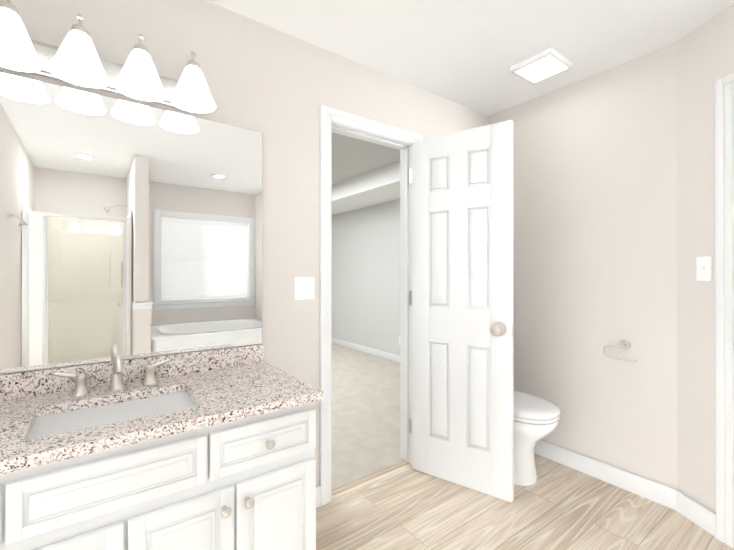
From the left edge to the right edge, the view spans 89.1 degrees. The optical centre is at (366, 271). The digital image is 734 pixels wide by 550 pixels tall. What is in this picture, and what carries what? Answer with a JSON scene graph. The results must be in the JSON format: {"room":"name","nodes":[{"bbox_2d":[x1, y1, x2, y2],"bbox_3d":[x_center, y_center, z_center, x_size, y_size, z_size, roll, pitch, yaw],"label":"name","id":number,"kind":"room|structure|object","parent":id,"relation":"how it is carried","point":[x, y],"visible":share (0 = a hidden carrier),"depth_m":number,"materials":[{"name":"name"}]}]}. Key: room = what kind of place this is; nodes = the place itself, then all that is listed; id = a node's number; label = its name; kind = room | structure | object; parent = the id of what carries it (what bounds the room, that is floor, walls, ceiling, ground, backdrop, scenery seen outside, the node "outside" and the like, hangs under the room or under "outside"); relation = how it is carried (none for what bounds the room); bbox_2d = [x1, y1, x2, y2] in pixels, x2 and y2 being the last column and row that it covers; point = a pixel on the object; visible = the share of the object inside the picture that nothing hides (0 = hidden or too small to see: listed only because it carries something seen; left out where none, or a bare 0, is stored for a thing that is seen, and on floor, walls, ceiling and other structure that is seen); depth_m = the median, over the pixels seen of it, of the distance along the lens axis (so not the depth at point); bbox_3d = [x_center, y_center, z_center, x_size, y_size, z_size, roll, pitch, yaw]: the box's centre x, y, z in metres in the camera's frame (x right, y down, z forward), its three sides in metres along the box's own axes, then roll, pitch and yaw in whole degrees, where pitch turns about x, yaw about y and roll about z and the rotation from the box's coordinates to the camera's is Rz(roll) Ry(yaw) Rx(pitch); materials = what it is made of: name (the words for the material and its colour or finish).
{"room":"bathroom","nodes":[
{"label":"bathroom","id":0,"kind":"room"},
{"bbox_2d":[0,0,488,486],"bbox_3d":[0.083,-0.039,2.288,4.120,2.540,0.127,0,0,-36],"label":"wall","id":1,"kind":"structure","parent":0,"point":[129,230],"depth_m":1.55,"materials":[{"name":"beige paint"}]},
{"bbox_2d":[0,0,215,113],"bbox_3d":[-0.915,-0.764,1.336,0.711,0.209,0.232,0,0,-36],"label":"sconce","id":2,"kind":"object","parent":1,"relation":"attached to","point":[73,58],"visible":1,"depth_m":1.31,"materials":[{"name":"white glass"}]},
{"bbox_2d":[294,277,314,299],"bbox_3d":[-0.324,0.085,1.925,0.116,0.118,0.014,0,0,-36],"label":"light switch","id":3,"kind":"object","parent":1,"relation":"attached to","point":[304,288],"visible":1,"depth_m":1.92,"materials":[{"name":"white plastic"}]},
{"bbox_2d":[320,105,422,505],"bbox_3d":[0.014,0.174,2.242,0.747,2.112,0.154,0,0,-36],"label":"door frame","id":4,"kind":"structure","parent":1,"relation":"attached to","point":[328,115],"depth_m":2.11,"materials":[{"name":"white wood"}]},
{"bbox_2d":[409,169,411,433],"bbox_3d":[0.281,0.186,2.387,0.002,1.690,0.036,0,0,-36],"label":"jamb hinge leaves","id":5,"kind":"object","parent":4,"relation":"attached to","point":[410,299],"visible":0.64,"depth_m":2.39,"materials":[{"name":"silver metal"}]},
{"bbox_2d":[412,120,513,502],"bbox_3d":[0.554,0.207,2.185,0.275,2.030,0.589,0,0,-36],"label":"bathroom door","id":6,"kind":"structure","parent":4,"relation":"attached to","point":[462,330],"depth_m":2.13,"materials":[{"name":"painted wood"},{"name":"brushed nickel"}]},
{"bbox_2d":[331,199,399,355],"bbox_3d":[0.329,0.018,5.318,0.120,2.440,4.450,0,0,-36],"label":"wall","id":7,"kind":"structure","parent":0,"point":[365,276],"depth_m":5.59,"materials":[{"name":"white paint"}]},
{"bbox_2d":[331,338,399,362],"bbox_3d":[0.266,1.184,5.287,0.014,0.092,4.480,0,0,-36],"label":"baseboard","id":8,"kind":"structure","parent":7,"relation":"attached to","point":[382,354],"depth_m":5.61,"materials":[{"name":"white wood"}]},
{"bbox_2d":[332,132,399,214],"bbox_3d":[-1.966,-1.151,3.715,5.720,0.310,4.600,0,0,-36],"label":"ceiling","id":9,"kind":"structure","parent":0,"point":[365,173],"depth_m":4.34,"materials":[{"name":"grey paint"}]},
{"bbox_2d":[331,343,404,490],"bbox_3d":[-1.950,1.280,3.688,5.720,0.108,4.655,0,0,-36],"label":"floor","id":10,"kind":"structure","parent":0,"point":[365,414],"depth_m":3.18,"materials":[{"name":"beige carpet"}]},
{"bbox_2d":[206,0,733,115],"bbox_3d":[0.896,-1.244,0.410,3.190,0.100,4.120,0,0,-36],"label":"ceiling","id":11,"kind":"structure","parent":0,"point":[468,53],"depth_m":1.86,"materials":[{"name":"white paint"}]},
{"bbox_2d":[510,48,572,83],"bbox_3d":[1.001,-1.173,2.142,0.244,0.032,0.244,0,0,-36],"label":"recessed light","id":12,"kind":"object","parent":11,"relation":"in","point":[545,64],"visible":1,"depth_m":2.11,"materials":[{"name":"white plastic"}]},
{"bbox_2d":[316,453,733,549],"bbox_3d":[0.921,1.276,0.370,3.190,0.100,4.035,0,0,-36],"label":"floor","id":13,"kind":"structure","parent":0,"point":[556,506],"depth_m":1.86,"materials":[{"name":"wood"}]},
{"bbox_2d":[0,344,322,549],"bbox_3d":[-0.792,0.763,1.204,1.178,0.931,0.580,0,0,-36],"label":"bathroom vanity","id":14,"kind":"object","parent":13,"relation":"on","point":[214,449],"visible":1,"depth_m":1.15,"materials":[{"name":"white wood"}]},
{"bbox_2d":[331,461,408,494],"bbox_3d":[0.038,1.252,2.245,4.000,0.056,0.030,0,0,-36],"label":"trim","id":15,"kind":"structure","parent":13,"relation":"on","point":[357,482],"depth_m":2.21,"materials":[{"name":"beige wood"}]},
{"bbox_2d":[514,390,560,485],"bbox_3d":[0.846,0.838,2.339,0.450,0.785,0.694,0,0,-36],"label":"toilet","id":16,"kind":"object","parent":13,"relation":"on","point":[536,418],"visible":0.29,"depth_m":2.13,"materials":[{"name":"white ceramic"}]},
{"bbox_2d":[489,42,676,489],"bbox_3d":[1.323,0.021,2.411,0.120,2.420,1.166,0,0,-36],"label":"wall","id":17,"kind":"structure","parent":0,"point":[594,214],"depth_m":2.21,"materials":[{"name":"white paint"}]},
{"bbox_2d":[603,340,636,362],"bbox_3d":[1.435,0.441,2.101,0.066,0.105,0.166,0,0,-36],"label":"paper holder","id":18,"kind":"object","parent":17,"relation":"attached to","point":[625,345],"visible":1,"depth_m":2.10,"materials":[{"name":"silver metal"}]},
{"bbox_2d":[677,5,733,512],"bbox_3d":[1.712,0.019,1.505,0.120,2.420,0.910,0,0,-6],"label":"wall","id":19,"kind":"structure","parent":0,"point":[705,56],"depth_m":1.82,"materials":[{"name":"white paint"}]},
{"bbox_2d":[316,439,715,536],"bbox_3d":[0.566,1.175,0.850,2.950,0.105,2.770,0,0,-36],"label":"baseboard","id":20,"kind":"structure","parent":19,"relation":"attached to","point":[698,514],"depth_m":2.06,"materials":[{"name":"white wood"}]},
{"bbox_2d":[696,256,711,280],"bbox_3d":[1.616,-0.015,1.789,0.040,0.118,0.064,0,0,-36],"label":"light switch","id":21,"kind":"object","parent":19,"relation":"attached to","point":[703,268],"visible":1,"depth_m":1.78,"materials":[{"name":"white plastic"}]},
{"bbox_2d":[715,72,733,547],"bbox_3d":[1.713,0.173,1.429,0.137,2.112,0.614,0,0,-6],"label":"door frame","id":22,"kind":"structure","parent":19,"relation":"attached to","point":[724,222],"depth_m":1.69,"materials":[{"name":"white wood"}]}
]}

